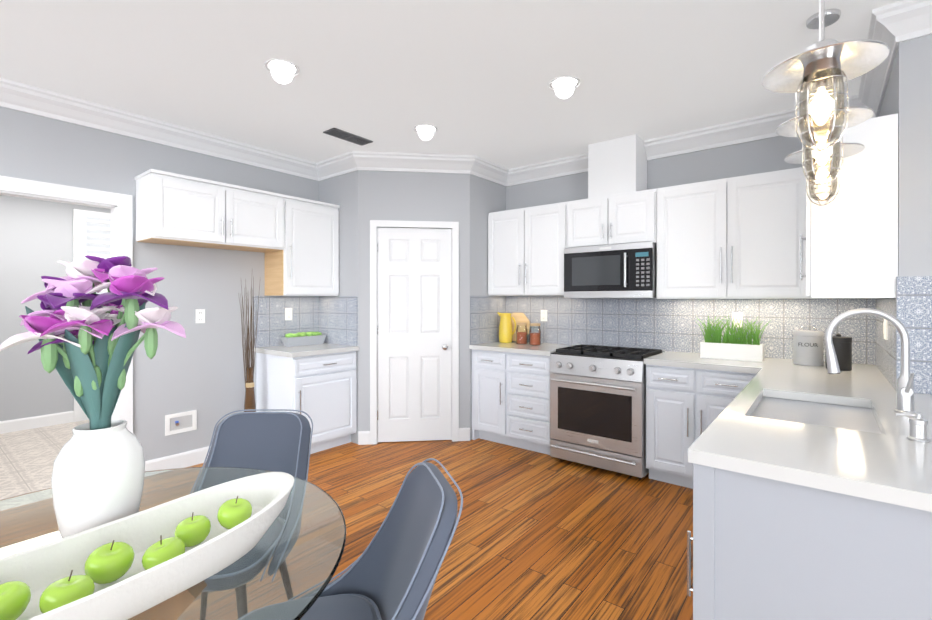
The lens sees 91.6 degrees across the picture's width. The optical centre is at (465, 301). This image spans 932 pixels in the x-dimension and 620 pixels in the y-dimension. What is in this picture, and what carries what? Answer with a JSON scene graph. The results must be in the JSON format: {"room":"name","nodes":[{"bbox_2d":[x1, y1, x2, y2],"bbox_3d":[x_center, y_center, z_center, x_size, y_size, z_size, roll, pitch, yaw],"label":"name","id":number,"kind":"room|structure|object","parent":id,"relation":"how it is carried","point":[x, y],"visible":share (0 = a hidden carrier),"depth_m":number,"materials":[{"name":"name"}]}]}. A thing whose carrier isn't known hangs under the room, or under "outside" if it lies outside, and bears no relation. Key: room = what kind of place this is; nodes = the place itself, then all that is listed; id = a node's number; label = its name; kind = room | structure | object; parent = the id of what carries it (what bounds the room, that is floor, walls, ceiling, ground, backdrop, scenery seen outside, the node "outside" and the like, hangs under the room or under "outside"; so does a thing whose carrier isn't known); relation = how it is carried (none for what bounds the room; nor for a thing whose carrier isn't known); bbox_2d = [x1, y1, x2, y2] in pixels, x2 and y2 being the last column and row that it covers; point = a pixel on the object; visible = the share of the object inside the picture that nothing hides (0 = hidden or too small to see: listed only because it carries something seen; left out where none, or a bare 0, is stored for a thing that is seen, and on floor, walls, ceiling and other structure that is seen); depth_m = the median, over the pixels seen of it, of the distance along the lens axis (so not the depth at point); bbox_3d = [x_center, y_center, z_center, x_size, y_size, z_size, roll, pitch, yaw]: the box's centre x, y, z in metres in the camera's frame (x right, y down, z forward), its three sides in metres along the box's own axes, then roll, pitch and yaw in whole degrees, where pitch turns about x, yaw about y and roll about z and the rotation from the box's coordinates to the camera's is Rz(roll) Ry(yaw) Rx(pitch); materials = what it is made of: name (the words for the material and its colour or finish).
{"room":"kitchen","nodes":[
{"label":"kitchen","id":0,"kind":"room"},
{"bbox_2d":[0,420,89,499],"bbox_3d":[-3.611,1.359,4.061,2.520,0.050,4.200,0,0,38],"label":"floor","id":1,"kind":"structure","parent":0,"point":[28,457],"depth_m":3.90,"materials":[{"name":"beige tile"}]},
{"bbox_2d":[0,195,110,420],"bbox_3d":[-4.559,-0.017,4.809,0.100,2.700,4.200,0,0,38],"label":"wall","id":2,"kind":"structure","parent":0,"point":[36,240],"depth_m":4.72,"materials":[{"name":"grey paint"}]},
{"bbox_2d":[0,410,88,433],"bbox_3d":[-4.514,1.272,4.776,0.016,0.122,4.000,0,0,38],"label":"baseboard","id":3,"kind":"structure","parent":2,"relation":"attached to","point":[27,423],"depth_m":4.77,"materials":[{"name":"white wood"}]},
{"bbox_2d":[73,209,110,421],"bbox_3d":[-4.158,0.157,5.206,0.054,2.350,0.540,0,0,38],"label":"window shutters","id":4,"kind":"object","parent":2,"relation":"attached to","point":[91,233],"visible":0.31,"depth_m":5.11,"materials":[{"name":"white"}]},
{"bbox_2d":[186,438,692,619],"bbox_3d":[-0.117,1.367,0.983,6.780,0.050,6.920,0,0,38],"label":"floor","id":5,"kind":"structure","parent":0,"point":[539,536],"depth_m":2.66,"materials":[{"name":"brown wood"}]},
{"bbox_2d":[0,467,345,619],"bbox_3d":[-0.890,0.977,1.021,1.200,0.770,1.200,0,0,38],"label":"glass dining table","id":6,"kind":"object","parent":5,"relation":"on","point":[285,567],"visible":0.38,"depth_m":1.09,"materials":[{"name":"clear glass"}]},
{"bbox_2d":[51,419,144,538],"bbox_3d":[-0.880,0.444,1.091,0.176,0.294,0.176,0,0,38],"label":"vase","id":7,"kind":"object","parent":6,"relation":"on","point":[97,477],"visible":0.73,"depth_m":1.03,"materials":[{"name":"white ceramic"}]},
{"bbox_2d":[0,255,185,429],"bbox_3d":[-0.886,0.130,1.070,0.320,0.484,0.317,0,0,38],"label":"flowers","id":8,"kind":"object","parent":7,"relation":"in","point":[90,345],"visible":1,"depth_m":1.06,"materials":[{"name":"purple plant"}]},
{"bbox_2d":[0,472,293,619],"bbox_3d":[-0.734,0.524,0.839,0.291,0.135,0.899,0,0,38],"label":"dough bowl","id":9,"kind":"object","parent":6,"relation":"on","point":[136,588],"visible":0.83,"depth_m":0.94,"materials":[{"name":"white ceramic"}]},
{"bbox_2d":[0,581,30,619],"bbox_3d":[-0.808,0.522,0.786,0.076,0.076,0.077,0,0,38],"label":"apple","id":10,"kind":"object","parent":9,"relation":"in","point":[15,597],"visible":1,"depth_m":0.78,"materials":[{"name":"green food"}]},
{"bbox_2d":[39,570,94,613],"bbox_3d":[-0.715,0.524,0.813,0.075,0.073,0.076,0,0,38],"label":"apple","id":11,"kind":"object","parent":9,"relation":"in","point":[62,592],"visible":0.62,"depth_m":0.80,"materials":[{"name":"green food"}]},
{"bbox_2d":[84,540,134,583],"bbox_3d":[-0.717,0.521,0.913,0.080,0.079,0.080,0,0,38],"label":"apple","id":12,"kind":"object","parent":9,"relation":"in","point":[109,562],"visible":0.98,"depth_m":0.89,"materials":[{"name":"green food"}]},
{"bbox_2d":[142,535,184,569],"bbox_3d":[-0.626,0.523,0.939,0.075,0.075,0.075,0,0,38],"label":"apple","id":13,"kind":"object","parent":9,"relation":"in","point":[162,551],"visible":0.71,"depth_m":0.92,"materials":[{"name":"green food"}]},
{"bbox_2d":[174,512,210,546],"bbox_3d":[-0.625,0.519,1.037,0.072,0.070,0.072,0,0,38],"label":"apple","id":14,"kind":"object","parent":9,"relation":"in","point":[192,531],"visible":0.9,"depth_m":1.02,"materials":[{"name":"green food"}]},
{"bbox_2d":[217,496,251,528],"bbox_3d":[-0.553,0.502,1.084,0.075,0.074,0.075,0,0,38],"label":"apple","id":15,"kind":"object","parent":9,"relation":"in","point":[234,512],"visible":0.85,"depth_m":1.06,"materials":[{"name":"green food"}]},
{"bbox_2d":[238,277,259,411],"bbox_3d":[-1.840,0.530,3.840,0.137,1.611,0.149,0,0,38],"label":"vase","id":16,"kind":"object","parent":5,"relation":"on","point":[250,402],"visible":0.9,"depth_m":3.82,"materials":[{"name":"brown plant"}]},
{"bbox_2d":[202,409,312,480],"bbox_3d":[-0.893,0.918,1.759,0.477,0.849,0.612,0,0,0],"label":"chair","id":17,"kind":"object","parent":5,"relation":"on","point":[276,441],"visible":0.4,"depth_m":1.97,"materials":[{"name":"plastic"}]},
{"bbox_2d":[256,351,356,453],"bbox_3d":[-1.441,0.897,4.156,0.656,0.874,0.648,0,0,38],"label":"base cabinet","id":18,"kind":"object","parent":5,"relation":"on","point":[320,390],"visible":0.79,"depth_m":3.96,"materials":[{"name":"white wood"}]},
{"bbox_2d":[254,343,358,357],"bbox_3d":[-1.456,0.439,4.147,0.642,0.039,0.677,0,0,38],"label":"countertop","id":19,"kind":"structure","parent":18,"relation":"on","point":[305,350],"depth_m":3.99,"materials":[{"name":"grey stone"}]},
{"bbox_2d":[281,332,325,346],"bbox_3d":[-1.542,0.355,4.319,0.112,0.125,0.420,0,0,38],"label":"planter","id":20,"kind":"object","parent":19,"relation":"on","point":[300,339],"visible":1,"depth_m":4.27,"materials":[{"name":"grey ceramic"}]},
{"bbox_2d":[300,458,462,619],"bbox_3d":[-0.337,0.919,1.203,0.611,0.850,0.477,0,0,-18],"label":"chair","id":21,"kind":"object","parent":5,"relation":"on","point":[391,573],"visible":0.96,"depth_m":1.29,"materials":[{"name":"grey fabric"}]},
{"bbox_2d":[472,349,551,454],"bbox_3d":[0.560,0.897,4.312,0.860,0.874,0.656,0,0,38],"label":"base cabinet","id":22,"kind":"object","parent":5,"relation":"on","point":[510,399],"visible":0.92,"depth_m":4.07,"materials":[{"name":"white wood"}]},
{"bbox_2d":[469,341,574,355],"bbox_3d":[0.565,0.438,4.315,0.860,0.039,0.642,0,0,38],"label":"countertop","id":23,"kind":"structure","parent":22,"relation":"on","point":[546,349],"depth_m":4.17,"materials":[{"name":"grey stone"}]},
{"bbox_2d":[498,312,515,342],"bbox_3d":[0.414,0.264,4.605,0.208,0.306,0.140,0,0,38],"label":"pitcher","id":24,"kind":"object","parent":23,"relation":"on","point":[505,331],"visible":1,"depth_m":4.56,"materials":[{"name":"yellow ceramic"}]},
{"bbox_2d":[511,313,529,340],"bbox_3d":[0.525,0.265,4.687,0.296,0.293,0.073,0,0,38],"label":"cutting board","id":25,"kind":"object","parent":23,"relation":"on","point":[520,317],"visible":0.44,"depth_m":4.67,"materials":[{"name":"brown wood"}]},
{"bbox_2d":[516,323,526,343],"bbox_3d":[0.549,0.315,4.460,0.110,0.206,0.110,0,0,38],"label":"storage jar","id":26,"kind":"object","parent":23,"relation":"on","point":[521,337],"visible":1,"depth_m":4.42,"materials":[{"name":"clear glass"}]},
{"bbox_2d":[529,323,540,344],"bbox_3d":[0.662,0.315,4.345,0.110,0.206,0.110,0,0,38],"label":"storage jar","id":27,"kind":"object","parent":23,"relation":"on","point":[534,338],"visible":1,"depth_m":4.31,"materials":[{"name":"clear glass"}]},
{"bbox_2d":[549,344,665,478],"bbox_3d":[1.176,0.869,3.779,0.762,0.932,0.691,0,0,38],"label":"range","id":28,"kind":"object","parent":5,"relation":"on","point":[597,406],"visible":0.98,"depth_m":3.53,"materials":[{"name":"silver metal"}]},
{"bbox_2d":[646,364,756,488],"bbox_3d":[1.781,0.899,3.344,0.721,0.874,0.656,0,0,38],"label":"base cabinet","id":29,"kind":"object","parent":5,"relation":"on","point":[685,407],"visible":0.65,"depth_m":3.20,"materials":[{"name":"white wood"}]},
{"bbox_2d":[687,412,931,619],"bbox_3d":[1.108,0.904,1.427,0.569,0.874,0.730,0,0,38],"label":"base cabinet","id":30,"kind":"object","parent":5,"relation":"on","point":[767,549],"depth_m":1.17,"materials":[{"name":"grey wood"}]},
{"bbox_2d":[644,351,931,511],"bbox_3d":[1.661,0.444,2.179,1.982,0.039,2.627,0,0,38],"label":"countertop","id":31,"kind":"structure","parent":30,"relation":"on","point":[891,463],"depth_m":1.40,"materials":[{"name":"grey stone"}]},
{"bbox_2d":[695,315,769,361],"bbox_3d":[1.935,0.256,3.307,0.493,0.328,0.240,0,0,38],"label":"potted grass","id":32,"kind":"object","parent":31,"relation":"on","point":[741,347],"depth_m":3.27,"materials":[{"name":"white"}]},
{"bbox_2d":[793,326,823,365],"bbox_3d":[2.287,0.292,3.030,0.166,0.258,0.166,0,0,38],"label":"flour canister","id":33,"kind":"object","parent":31,"relation":"on","point":[807,347],"visible":1,"depth_m":2.97,"materials":[{"name":"grey"}]},
{"bbox_2d":[826,333,851,370],"bbox_3d":[2.309,0.311,2.809,0.130,0.222,0.130,0,0,38],"label":"canister","id":34,"kind":"object","parent":31,"relation":"on","point":[843,348],"visible":0.77,"depth_m":2.75,"materials":[{"name":"black metal"}]},
{"bbox_2d":[824,308,915,413],"bbox_3d":[1.577,0.226,1.775,0.272,0.397,0.110,0,0,38],"label":"gooseneck faucet","id":35,"kind":"object","parent":31,"relation":"on","point":[905,392],"visible":0.98,"depth_m":1.73,"materials":[{"name":"silver metal"}]},
{"bbox_2d":[896,413,929,441],"bbox_3d":[1.381,0.385,1.401,0.076,0.080,0.051,0,0,38],"label":"soap dispenser","id":36,"kind":"object","parent":31,"relation":"on","point":[918,427],"visible":1,"depth_m":1.38,"materials":[{"name":"silver metal"}]},
{"bbox_2d":[0,0,902,168],"bbox_3d":[-1.104,-1.385,1.759,9.300,0.050,6.920,0,0,38],"label":"ceiling","id":37,"kind":"structure","parent":0,"point":[471,77],"depth_m":2.61,"materials":[{"name":"white paint"}]},
{"bbox_2d":[264,59,299,76],"bbox_3d":[-1.070,-1.358,2.639,0.189,0.007,0.189,0,0,-7],"label":"recessed light","id":38,"kind":"object","parent":37,"relation":"in","point":[286,69],"depth_m":2.64,"materials":[{"name":"white"}]},
{"bbox_2d":[323,128,372,145],"bbox_3d":[-0.971,-1.360,3.753,0.150,0.008,0.390,0,0,38],"label":"ceiling vent","id":39,"kind":"object","parent":37,"relation":"in","point":[347,136],"visible":0.98,"depth_m":3.73,"materials":[{"name":"grey metal"}]},
{"bbox_2d":[414,124,437,133],"bbox_3d":[-0.318,-1.360,3.587,0.189,0.007,0.189,0,0,-7],"label":"recessed light","id":40,"kind":"object","parent":37,"relation":"in","point":[424,128],"depth_m":3.59,"materials":[{"name":"white plastic"}]},
{"bbox_2d":[549,76,579,91],"bbox_3d":[0.616,-1.358,2.833,0.189,0.007,0.189,0,0,-7],"label":"recessed light","id":41,"kind":"object","parent":37,"relation":"in","point":[565,84],"depth_m":2.83,"materials":[{"name":"white plastic"}]},
{"bbox_2d":[784,9,864,205],"bbox_3d":[1.710,-0.908,2.171,0.304,0.903,0.304,0,0,38],"label":"pendant light","id":42,"kind":"object","parent":37,"relation":"hanging from","point":[832,16],"visible":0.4,"depth_m":2.16,"materials":[{"name":"silver metal"}]},
{"bbox_2d":[776,0,873,185],"bbox_3d":[1.406,-0.907,1.787,0.304,0.903,0.304,0,0,38],"label":"pendant light","id":43,"kind":"object","parent":37,"relation":"hanging from","point":[859,115],"visible":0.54,"depth_m":1.78,"materials":[{"name":"silver metal"}]},
{"bbox_2d":[762,0,889,150],"bbox_3d":[1.076,-0.906,1.371,0.304,0.903,0.304,0,0,38],"label":"pendant light","id":44,"kind":"object","parent":37,"relation":"hanging from","point":[821,65],"visible":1,"depth_m":1.36,"materials":[{"name":"silver metal"}]},
{"bbox_2d":[0,34,931,460],"bbox_3d":[-0.136,-0.008,0.995,6.830,2.700,6.920,0,0,38],"label":"wall","id":45,"kind":"structure","parent":0,"point":[200,368],"depth_m":3.70,"materials":[{"name":"grey paint"}]},
{"bbox_2d":[0,175,132,432],"bbox_3d":[-2.853,0.277,2.972,0.122,2.120,1.080,0,0,38],"label":"door frame","id":46,"kind":"structure","parent":45,"relation":"attached to","point":[119,205],"depth_m":3.28,"materials":[{"name":"white wood"}]},
{"bbox_2d":[145,446,210,470],"bbox_3d":[-2.188,1.274,3.734,0.016,0.122,0.935,0,0,38],"label":"baseboard","id":47,"kind":"structure","parent":45,"relation":"attached to","point":[187,458],"depth_m":3.61,"materials":[{"name":"white wood"}]},
{"bbox_2d":[165,410,196,435],"bbox_3d":[-2.274,0.971,3.621,0.020,0.160,0.225,0,0,38],"label":"washer box","id":48,"kind":"object","parent":45,"relation":"attached to","point":[176,423],"visible":1,"depth_m":3.62,"materials":[{"name":"white plastic"}]},
{"bbox_2d":[195,309,204,322],"bbox_3d":[-2.190,0.123,3.735,0.007,0.116,0.072,0,0,38],"label":"electrical outlet plate","id":49,"kind":"object","parent":45,"relation":"attached to","point":[199,315],"depth_m":3.73,"materials":[{"name":"white plastic"}]},
{"bbox_2d":[134,169,285,252],"bbox_3d":[-2.024,-0.687,3.668,0.344,0.477,0.996,0,0,38],"label":"upper cabinet","id":50,"kind":"object","parent":45,"relation":"attached to","point":[172,208],"depth_m":3.47,"materials":[{"name":"white wood"}]},
{"bbox_2d":[254,296,318,347],"bbox_3d":[-1.706,0.184,4.345,0.008,0.467,0.678,0,0,38],"label":"backsplash","id":51,"kind":"structure","parent":45,"relation":"attached to","point":[273,327],"depth_m":4.29,"materials":[{"name":"tile"}]},
{"bbox_2d":[285,308,291,319],"bbox_3d":[-1.699,0.124,4.341,0.007,0.116,0.072,0,0,38],"label":"electrical outlet plate","id":52,"kind":"object","parent":45,"relation":"attached to","point":[288,311],"depth_m":4.34,"materials":[{"name":"white plastic"}]},
{"bbox_2d":[265,195,339,295],"bbox_3d":[-1.538,-0.489,4.282,0.344,0.877,0.567,0,0,38],"label":"upper cabinet","id":53,"kind":"object","parent":45,"relation":"attached to","point":[295,240],"depth_m":4.13,"materials":[{"name":"white wood"}]},
{"bbox_2d":[319,296,357,345],"bbox_3d":[-1.250,0.184,4.414,0.619,0.467,0.008,0,0,38],"label":"backsplash","id":54,"kind":"object","parent":45,"relation":"attached to","point":[338,319],"visible":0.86,"depth_m":4.39,"materials":[{"name":"tile"}]},
{"bbox_2d":[377,227,451,441],"bbox_3d":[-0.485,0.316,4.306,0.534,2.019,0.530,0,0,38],"label":"pantry door","id":55,"kind":"structure","parent":45,"relation":"in","point":[414,334],"depth_m":4.30,"materials":[{"name":"white wood"}]},
{"bbox_2d":[370,220,458,444],"bbox_3d":[-0.488,0.289,4.323,0.830,2.090,0.120,0,0,-7],"label":"door frame","id":56,"kind":"structure","parent":45,"relation":"attached to","point":[375,224],"depth_m":4.26,"materials":[{"name":"white wood"}]},
{"bbox_2d":[0,0,931,186],"bbox_3d":[-0.136,-1.285,0.992,6.630,0.145,6.720,0,0,38],"label":"crown molding","id":57,"kind":"structure","parent":45,"relation":"attached to","point":[892,25],"depth_m":3.53,"materials":[{"name":"white wood"}]},
{"bbox_2d":[470,296,505,344],"bbox_3d":[0.233,0.181,4.585,0.008,0.472,0.619,0,0,38],"label":"backsplash","id":58,"kind":"structure","parent":45,"relation":"attached to","point":[484,320],"depth_m":4.53,"materials":[{"name":"tile"}]},
{"bbox_2d":[488,207,531,295],"bbox_3d":[0.513,-0.474,4.545,0.490,0.836,0.344,0,0,38],"label":"upper cabinet","id":59,"kind":"object","parent":45,"relation":"attached to","point":[509,231],"depth_m":4.40,"materials":[{"name":"white wood"}]},
{"bbox_2d":[541,310,546,320],"bbox_3d":[0.780,0.143,4.542,0.072,0.116,0.007,0,0,38],"label":"electrical outlet plate","id":60,"kind":"object","parent":45,"relation":"attached to","point":[543,312],"depth_m":4.54,"materials":[{"name":"white plastic"}]},
{"bbox_2d":[532,201,567,295],"bbox_3d":[0.803,-0.474,4.315,0.491,0.836,0.344,0,0,38],"label":"upper cabinet","id":61,"kind":"object","parent":45,"relation":"attached to","point":[549,221],"depth_m":4.14,"materials":[{"name":"white wood"}]},
{"bbox_2d":[568,193,615,247],"bbox_3d":[1.170,-0.678,4.024,0.440,0.425,0.344,0,0,38],"label":"upper cabinet","id":62,"kind":"object","parent":45,"relation":"attached to","point":[592,220],"depth_m":3.88,"materials":[{"name":"white wood"}]},
{"bbox_2d":[564,242,655,297],"bbox_3d":[1.264,-0.245,3.887,0.748,0.433,0.443,0,0,38],"label":"microwave","id":63,"kind":"object","parent":62,"relation":"attached to","point":[619,271],"visible":1,"depth_m":3.71,"materials":[{"name":"silver metal"}]},
{"bbox_2d":[588,139,615,196],"bbox_3d":[1.247,-1.127,3.963,0.267,0.473,0.342,0,0,38],"label":"cover","id":64,"kind":"object","parent":45,"relation":"attached to","point":[601,155],"depth_m":3.87,"materials":[{"name":"white"}]},
{"bbox_2d":[616,134,646,192],"bbox_3d":[1.408,-1.127,3.835,0.143,0.473,0.342,0,0,38],"label":"cover","id":65,"kind":"object","parent":45,"relation":"attached to","point":[631,158],"depth_m":3.75,"materials":[{"name":"white wood"}]},
{"bbox_2d":[616,185,655,244],"bbox_3d":[1.420,-0.678,3.825,0.440,0.425,0.344,0,0,38],"label":"upper cabinet","id":66,"kind":"object","parent":45,"relation":"attached to","point":[635,208],"depth_m":3.65,"materials":[{"name":"white wood"}]},
{"bbox_2d":[656,180,711,298],"bbox_3d":[1.810,-0.454,3.517,0.551,0.871,0.344,0,0,38],"label":"upper cabinet","id":67,"kind":"object","parent":45,"relation":"attached to","point":[683,212],"depth_m":3.43,"materials":[{"name":"white wood"}]},
{"bbox_2d":[506,296,875,364],"bbox_3d":[1.577,0.183,3.920,2.937,0.472,0.008,0,0,38],"label":"backsplash","id":68,"kind":"structure","parent":45,"relation":"attached to","point":[661,324],"depth_m":3.75,"materials":[{"name":"tile"}]},
{"bbox_2d":[732,313,742,327],"bbox_3d":[2.096,0.146,3.498,0.072,0.116,0.007,0,0,38],"label":"electrical outlet plate","id":69,"kind":"object","parent":45,"relation":"attached to","point":[739,315],"depth_m":3.50,"materials":[{"name":"white plastic"}]},
{"bbox_2d":[712,168,795,298],"bbox_3d":[2.124,-0.453,3.221,0.551,0.871,0.418,0,0,38],"label":"upper cabinet","id":70,"kind":"object","parent":45,"relation":"attached to","point":[779,234],"depth_m":3.15,"materials":[{"name":"white wood"}]},
{"bbox_2d":[796,167,803,298],"bbox_3d":[2.223,-0.452,2.689,0.395,0.871,0.459,0,0,38],"label":"upper cabinet","id":71,"kind":"object","parent":45,"relation":"attached to","point":[799,171],"depth_m":2.99,"materials":[{"name":"white wood"}]},
{"bbox_2d":[804,113,897,298],"bbox_3d":[2.036,-0.451,2.414,0.347,0.871,0.441,0,0,38],"label":"upper cabinet","id":72,"kind":"object","parent":45,"relation":"attached to","point":[851,241],"depth_m":2.22,"materials":[{"name":"white wood"}]},
{"bbox_2d":[875,298,895,389],"bbox_3d":[2.377,0.204,2.571,0.008,0.437,1.110,0,0,38],"label":"backsplash","id":73,"kind":"structure","parent":45,"relation":"attached to","point":[885,356],"depth_m":2.43,"materials":[{"name":"tile"}]},
{"bbox_2d":[883,319,887,339],"bbox_3d":[2.286,0.149,2.469,0.008,0.116,0.140,0,0,38],"label":"electrical outlet plate","id":74,"kind":"object","parent":45,"relation":"attached to","point":[885,324],"depth_m":2.43,"materials":[{"name":"white plastic"}]},
{"bbox_2d":[896,276,931,393],"bbox_3d":[2.652,0.155,1.638,1.600,0.539,0.008,0,0,38],"label":"backsplash","id":75,"kind":"structure","parent":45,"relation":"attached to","point":[914,305],"depth_m":2.09,"materials":[{"name":"tile"}]},
{"bbox_2d":[754,396,878,427],"bbox_3d":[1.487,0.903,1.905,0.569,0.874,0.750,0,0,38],"label":"sink","id":76,"kind":"object","parent":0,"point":[842,414],"depth_m":1.92,"materials":[{"name":"grey"}]}
]}

